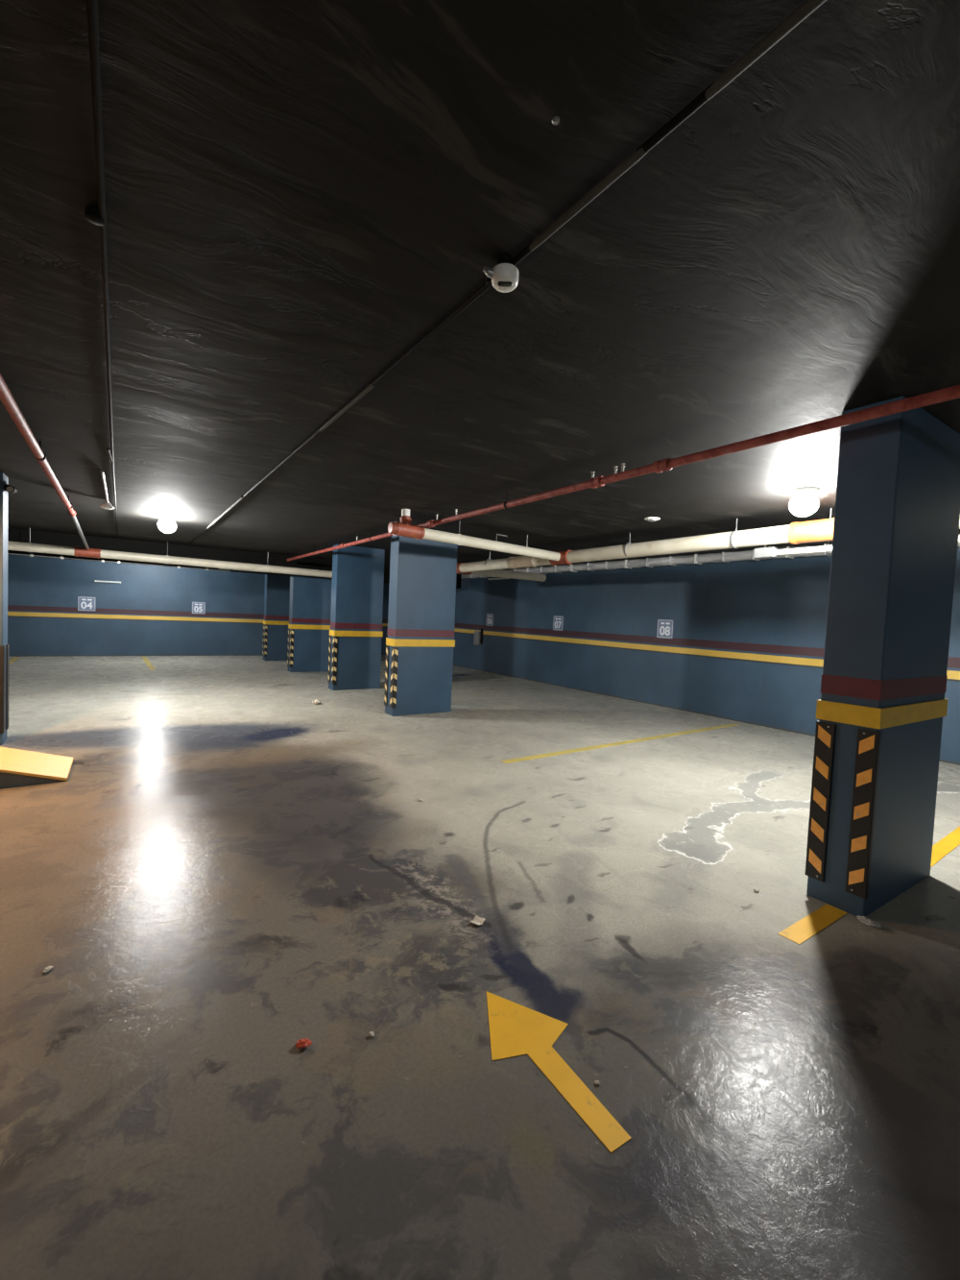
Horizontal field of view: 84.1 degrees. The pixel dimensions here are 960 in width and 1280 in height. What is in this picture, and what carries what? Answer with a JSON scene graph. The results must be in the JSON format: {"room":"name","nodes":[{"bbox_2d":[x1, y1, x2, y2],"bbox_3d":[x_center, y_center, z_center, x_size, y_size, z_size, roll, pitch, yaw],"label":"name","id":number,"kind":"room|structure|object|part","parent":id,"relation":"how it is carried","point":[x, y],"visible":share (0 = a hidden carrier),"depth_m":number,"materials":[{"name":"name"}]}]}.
{"room":"parking garage","nodes":[
{"label":"parking garage","id":0,"kind":"room"},
{"bbox_2d":[7,555,389,656],"bbox_3d":[-9.942,-0.925,14.135,17.570,2.700,0.200,1,3,-34],"label":"wall","id":1,"kind":"structure","parent":0,"point":[149,613],"depth_m":14.36,"materials":[{"name":"blue paint"}]},
{"bbox_2d":[77,596,96,611],"bbox_3d":[-10.210,-0.938,13.825,0.370,0.370,0.011,1,3,-34],"label":"parking sign","id":2,"kind":"object","parent":1,"relation":"attached to","point":[84,603],"visible":1,"depth_m":13.82,"materials":[{"name":"grey metal"}]},
{"bbox_2d":[95,579,120,583],"bbox_3d":[-9.801,-1.531,14.028,0.571,0.044,0.056,1,3,-34],"label":"tube light","id":3,"kind":"object","parent":1,"relation":"attached to","point":[95,580],"visible":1,"depth_m":14.01,"materials":[{"name":"white plastic"}]},
{"bbox_2d":[192,602,205,614],"bbox_3d":[-8.065,-0.918,15.259,0.340,0.340,0.011,1,3,-34],"label":"parking sign","id":4,"kind":"object","parent":1,"relation":"attached to","point":[197,607],"visible":1,"depth_m":15.26,"materials":[{"name":"grey metal"}]},
{"bbox_2d":[0,654,959,1279],"bbox_3d":[-3.243,1.276,4.074,17.570,0.200,24.600,1,3,-34],"label":"floor","id":5,"kind":"structure","parent":0,"point":[229,868],"depth_m":2.08,"materials":[{"name":"grey concrete"}]},
{"bbox_2d":[0,471,9,745],"bbox_3d":[-5.208,-0.310,5.125,0.995,2.700,0.302,1,3,-34],"label":"pillar","id":6,"kind":"structure","parent":5,"relation":"on","point":[4,479],"depth_m":5.32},
{"bbox_2d":[4,483,17,493],"bbox_3d":[-4.667,-1.497,5.293,0.084,0.086,0.182,1,3,-34],"label":"camera","id":7,"kind":"object","parent":6,"relation":"attached to","point":[8,488],"visible":1,"depth_m":5.24,"materials":[{"name":"black paint"}]},
{"bbox_3d":[-4.614,-1.481,5.228,0.052,0.052,0.014,1,3,-34],"label":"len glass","id":8,"kind":"part","parent":7,"relation":"part of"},
{"bbox_2d":[9,657,18,664],"bbox_3d":[-10.283,0.526,11.575,0.100,0.002,3.351,1,3,-35],"label":"parking line","id":9,"kind":"object","parent":5,"relation":"on","point":[13,659],"visible":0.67,"depth_m":12.33,"materials":[{"name":"yellow paint"}]},
{"bbox_2d":[0,747,73,788],"bbox_3d":[-4.126,0.920,4.253,1.362,0.418,0.684,1,3,-34],"label":"ramp","id":10,"kind":"object","parent":5,"relation":"on","point":[18,767],"visible":1,"depth_m":4.37,"materials":[{"name":"yellow wood"}]},
{"bbox_2d":[42,966,53,972],"bbox_3d":[-1.740,1.323,2.142,0.026,0.013,0.043,3,3,11],"label":"paper ball","id":11,"kind":"object","parent":5,"relation":"on","point":[48,968],"visible":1,"depth_m":2.14,"materials":[{"name":"white paper"}]},
{"bbox_2d":[142,656,155,670],"bbox_3d":[-8.120,0.556,13.022,0.100,0.002,3.351,1,3,-35],"label":"parking line","id":12,"kind":"object","parent":5,"relation":"on","point":[145,659],"visible":1,"depth_m":12.77,"materials":[{"name":"yellow paint"}]},
{"bbox_2d":[262,574,289,660],"bbox_3d":[-5.550,-0.772,15.019,1.007,2.700,0.306,1,3,-34],"label":"pillar","id":13,"kind":"structure","parent":5,"relation":"on","point":[277,591],"depth_m":14.80,"materials":[{"name":"blue paint"}]},
{"bbox_2d":[295,1038,312,1048],"bbox_3d":[-0.604,1.383,1.827,0.055,0.021,0.038,2,3,-10],"label":"wrapper","id":14,"kind":"object","parent":5,"relation":"on","point":[301,1043],"visible":1,"depth_m":1.82,"materials":[{"name":"red plastic"}]},
{"bbox_2d":[287,576,332,672],"bbox_3d":[-4.036,-0.372,12.747,1.007,2.240,0.306,1,3,-34],"label":"pillar","id":15,"kind":"structure","parent":5,"relation":"on","point":[310,597],"depth_m":12.58,"materials":[{"name":"blue paint"}]},
{"bbox_2d":[312,699,320,704],"bbox_3d":[-2.589,0.974,8.418,0.138,0.071,0.219,2,3,-10],"label":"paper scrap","id":16,"kind":"object","parent":5,"relation":"on","point":[316,701],"visible":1,"depth_m":8.35,"materials":[{"name":"paper"}]},
{"bbox_2d":[327,544,385,690],"bbox_3d":[-2.361,-0.414,10.200,0.957,2.700,0.306,1,3,-34],"label":"pillar","id":17,"kind":"structure","parent":5,"relation":"on","point":[355,632],"depth_m":10.05,"materials":[{"name":"blue paint"}]},
{"bbox_2d":[384,535,458,716],"bbox_3d":[-0.877,-0.250,8.022,1.007,2.700,0.306,1,3,-34],"label":"pillar","id":18,"kind":"structure","parent":5,"relation":"on","point":[421,641],"depth_m":7.86,"materials":[{"name":"blue paint"}]},
{"bbox_2d":[470,915,485,925],"bbox_3d":[-0.012,1.377,2.607,0.055,0.015,0.062,4,3,28],"label":"paper scrap","id":19,"kind":"object","parent":5,"relation":"on","point":[476,920],"visible":1,"depth_m":2.61,"materials":[{"name":"white paper"}]},
{"bbox_2d":[486,991,631,1153],"bbox_3d":[0.222,1.429,1.833,0.336,0.002,0.714,1,3,-34],"label":"direction arrow","id":20,"kind":"object","parent":5,"relation":"on","point":[516,1029],"visible":1,"depth_m":1.84,"materials":[{"name":"yellow paint"}]},
{"bbox_2d":[500,724,738,763],"bbox_3d":[2.107,1.285,6.877,4.624,0.002,0.100,1,3,-36],"label":"parking line","id":21,"kind":"object","parent":5,"relation":"on","point":[728,725],"visible":1,"depth_m":6.48,"materials":[{"name":"yellow paint"}]},
{"bbox_2d":[778,903,847,944],"bbox_3d":[1.718,1.454,2.738,0.535,0.002,0.100,1,3,-35],"label":"parking line","id":22,"kind":"object","parent":5,"relation":"on","point":[800,931],"visible":1,"depth_m":2.72,"materials":[{"name":"yellow paint"}]},
{"bbox_2d":[856,915,876,926],"bbox_3d":[1.999,1.450,2.749,0.048,0.035,0.095,1,3,-33],"label":"plastic cup","id":23,"kind":"object","parent":5,"relation":"on","point":[863,919],"visible":1,"depth_m":2.74,"materials":[{"name":"white plastic"}]},
{"bbox_2d":[804,395,959,917],"bbox_3d":[2.397,0.115,3.121,1.007,2.700,0.304,1,3,-34],"label":"pillar","id":24,"kind":"structure","parent":5,"relation":"on","point":[882,705],"depth_m":2.88,"materials":[{"name":"blue paint"}]},
{"bbox_2d":[930,826,959,867],"bbox_3d":[4.307,1.488,4.530,3.773,0.002,0.100,1,3,-36],"label":"parking line","id":25,"kind":"object","parent":5,"relation":"on","point":[942,848],"visible":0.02,"depth_m":3.81,"materials":[{"name":"yellow paint"}]},
{"bbox_2d":[0,0,959,569],"bbox_3d":[-3.114,-1.643,3.942,17.570,0.250,24.600,1,3,-34],"label":"ceiling","id":26,"kind":"structure","parent":0,"point":[299,193],"depth_m":1.78,"materials":[{"name":"black paint"}]},
{"bbox_2d":[0,373,89,550],"bbox_3d":[-2.977,-1.338,3.467,0.086,0.304,15.221,1,3,-34],"label":"pipe","id":27,"kind":"object","parent":26,"relation":"attached to","point":[7,398],"visible":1,"depth_m":3.78,"materials":[{"name":"red metal"}]},
{"bbox_2d":[84,0,118,537],"bbox_3d":[-2.609,-1.473,3.750,0.054,0.027,15.300,1,3,-34],"label":"conduit","id":28,"kind":"object","parent":26,"relation":"attached to","point":[95,216],"visible":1,"depth_m":1.54,"materials":[{"name":"black metal"}]},
{"bbox_2d":[100,469,114,509],"bbox_3d":[-4.045,-1.588,5.747,0.140,0.101,1.920,1,3,-34],"label":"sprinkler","id":29,"kind":"object","parent":26,"relation":"attached to","point":[107,505],"visible":1,"depth_m":6.17,"materials":[{"name":"white plastic"}]},
{"bbox_2d":[158,514,176,532],"bbox_3d":[-4.396,-1.621,7.486,0.224,0.226,0.224,1,3,-34],"label":"ceiling lamp","id":30,"kind":"object","parent":26,"relation":"attached to","point":[167,524],"visible":1,"depth_m":7.41,"materials":[{"name":"white glass"}]},
{"bbox_2d":[7,528,332,578],"bbox_3d":[-8.757,-1.758,8.900,12.901,0.463,0.186,1,3,-34],"label":"drain pipe","id":31,"kind":"object","parent":26,"relation":"attached to","point":[76,551],"visible":0.98,"depth_m":10.45,"materials":[{"name":"beige plastic"}]},
{"bbox_2d":[7,528,461,588],"bbox_3d":[-7.574,-1.770,10.280,16.800,0.460,0.280,1,3,-34],"label":"pipe","id":32,"kind":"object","parent":26,"relation":"attached to","point":[13,535],"depth_m":10.89,"materials":[{"name":"white metal"}]},
{"bbox_2d":[7,553,230,571],"bbox_3d":[-8.287,-1.542,9.632,6.900,0.048,0.031,1,3,-34],"label":"conduit","id":33,"kind":"object","parent":32,"relation":"attached to","point":[30,555],"visible":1,"depth_m":10.40,"materials":[{"name":"metal"}]},
{"bbox_2d":[387,508,560,560],"bbox_3d":[0.099,-1.361,7.138,3.099,0.318,0.162,0,4,-43],"label":"pipe","id":34,"kind":"object","parent":26,"relation":"attached to","point":[404,528],"visible":1,"depth_m":6.75,"materials":[{"name":"beige plastic"}]},
{"bbox_2d":[483,255,518,292],"bbox_3d":[0.075,-1.237,1.801,0.117,0.086,0.092,1,3,-34],"label":"dome camera","id":35,"kind":"object","parent":26,"relation":"attached to","point":[504,276],"visible":0.99,"depth_m":1.78,"materials":[{"name":"white plastic"}]},
{"bbox_3d":[0.087,-1.265,1.807,0.072,0.030,0.072,1,3,-34],"label":"mount plate","id":36,"kind":"part","parent":35,"relation":"part of","materials":[{"name":"black paint"}]},
{"bbox_2d":[188,0,826,544],"bbox_3d":[-1.638,-1.457,4.400,0.040,0.032,15.300,1,3,-34],"label":"conduit","id":37,"kind":"object","parent":26,"relation":"attached to","point":[808,7],"visible":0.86,"depth_m":1.38,"materials":[{"name":"black metal"}]},
{"bbox_2d":[552,116,559,124],"bbox_3d":[0.183,-1.248,1.282,0.020,0.008,0.020,1,3,-34],"label":"screw","id":38,"kind":"object","parent":26,"relation":"attached to","point":[556,119],"visible":1,"depth_m":1.28,"materials":[{"name":"grey metal"}]},
{"bbox_2d":[287,384,959,560],"bbox_3d":[0.950,-1.248,3.975,0.080,0.183,18.700,1,3,-34],"label":"pipe","id":39,"kind":"object","parent":26,"relation":"attached to","point":[953,392],"visible":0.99,"depth_m":3.19,"materials":[{"name":"red metal"}]},
{"bbox_2d":[644,516,660,522],"bbox_3d":[1.971,-1.373,6.094,0.176,0.035,0.176,1,3,-34],"label":"smoke detector","id":40,"kind":"object","parent":26,"relation":"attached to","point":[652,519],"visible":1,"depth_m":6.05,"materials":[{"name":"white plastic"}]},
{"bbox_2d":[457,517,959,581],"bbox_3d":[4.820,-1.035,4.963,2.474,0.357,16.022,1,3,-34],"label":"drain pipe","id":41,"kind":"object","parent":26,"relation":"attached to","point":[820,530],"visible":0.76,"depth_m":6.58,"materials":[{"name":"beige plastic"}]},
{"bbox_2d":[789,486,821,516],"bbox_3d":[2.776,-1.172,4.562,0.224,0.226,0.224,1,3,-34],"label":"ceiling lamp","id":42,"kind":"object","parent":26,"relation":"attached to","point":[805,502],"visible":1,"depth_m":4.49,"materials":[{"name":"white glass"}]},
{"bbox_2d":[753,508,959,558],"bbox_3d":[5.584,-0.826,1.994,0.120,0.440,9.220,1,3,-34],"label":"conduit pipe","id":43,"kind":"object","parent":26,"relation":"attached to","point":[764,552],"visible":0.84,"depth_m":5.55,"materials":[{"name":"beige plastic"}]},
{"bbox_2d":[453,547,959,765],"bbox_3d":[4.040,-0.070,8.838,0.200,2.700,24.200,1,3,-34],"label":"wall","id":44,"kind":"structure","parent":0,"point":[747,644],"depth_m":9.36,"materials":[{"name":"blue paint"}]},
{"bbox_2d":[473,627,483,645],"bbox_3d":[-0.047,-0.092,14.667,0.108,0.460,0.310,1,3,-34],"label":"electrical box","id":45,"kind":"object","parent":44,"relation":"attached to","point":[478,635],"visible":1,"depth_m":14.61,"materials":[{"name":"black paint"}]},
{"bbox_3d":[-0.115,-0.056,14.678,0.009,0.350,0.200,1,3,-34],"label":"box door","id":46,"kind":"part","parent":45,"relation":"part of","materials":[{"name":"grey metal"}]},
{"bbox_2d":[485,613,493,626],"bbox_3d":[0.266,-0.543,14.294,0.011,0.330,0.330,1,3,-34],"label":"parking sign","id":47,"kind":"object","parent":44,"relation":"attached to","point":[490,616],"visible":1,"depth_m":14.28,"materials":[{"name":"grey metal"}]},
{"bbox_2d":[488,577,509,579],"bbox_3d":[0.491,-1.609,13.944,0.056,0.044,0.901,1,3,-34],"label":"tube light","id":48,"kind":"object","parent":44,"relation":"attached to","point":[501,577],"visible":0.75,"depth_m":14.00,"materials":[{"name":"white plastic"}]},
{"bbox_2d":[553,615,563,630],"bbox_3d":[1.769,-0.380,12.045,0.011,0.330,0.330,1,3,-34],"label":"parking sign","id":49,"kind":"object","parent":44,"relation":"attached to","point":[558,622],"visible":1,"depth_m":12.04,"materials":[{"name":"grey metal"}]},
{"bbox_2d":[656,619,674,638],"bbox_3d":[3.360,-0.202,9.663,0.011,0.340,0.340,1,3,-34],"label":"parking sign","id":50,"kind":"object","parent":44,"relation":"attached to","point":[664,626],"visible":1,"depth_m":9.65,"materials":[{"name":"grey metal"}]},
{"bbox_2d":[461,533,959,579],"bbox_3d":[4.170,-1.312,8.290,0.206,0.159,17.300,1,3,-34],"label":"pipe","id":51,"kind":"object","parent":44,"relation":"attached to","point":[727,557],"visible":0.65,"depth_m":9.50,"materials":[{"name":"silver metal"}]}
]}

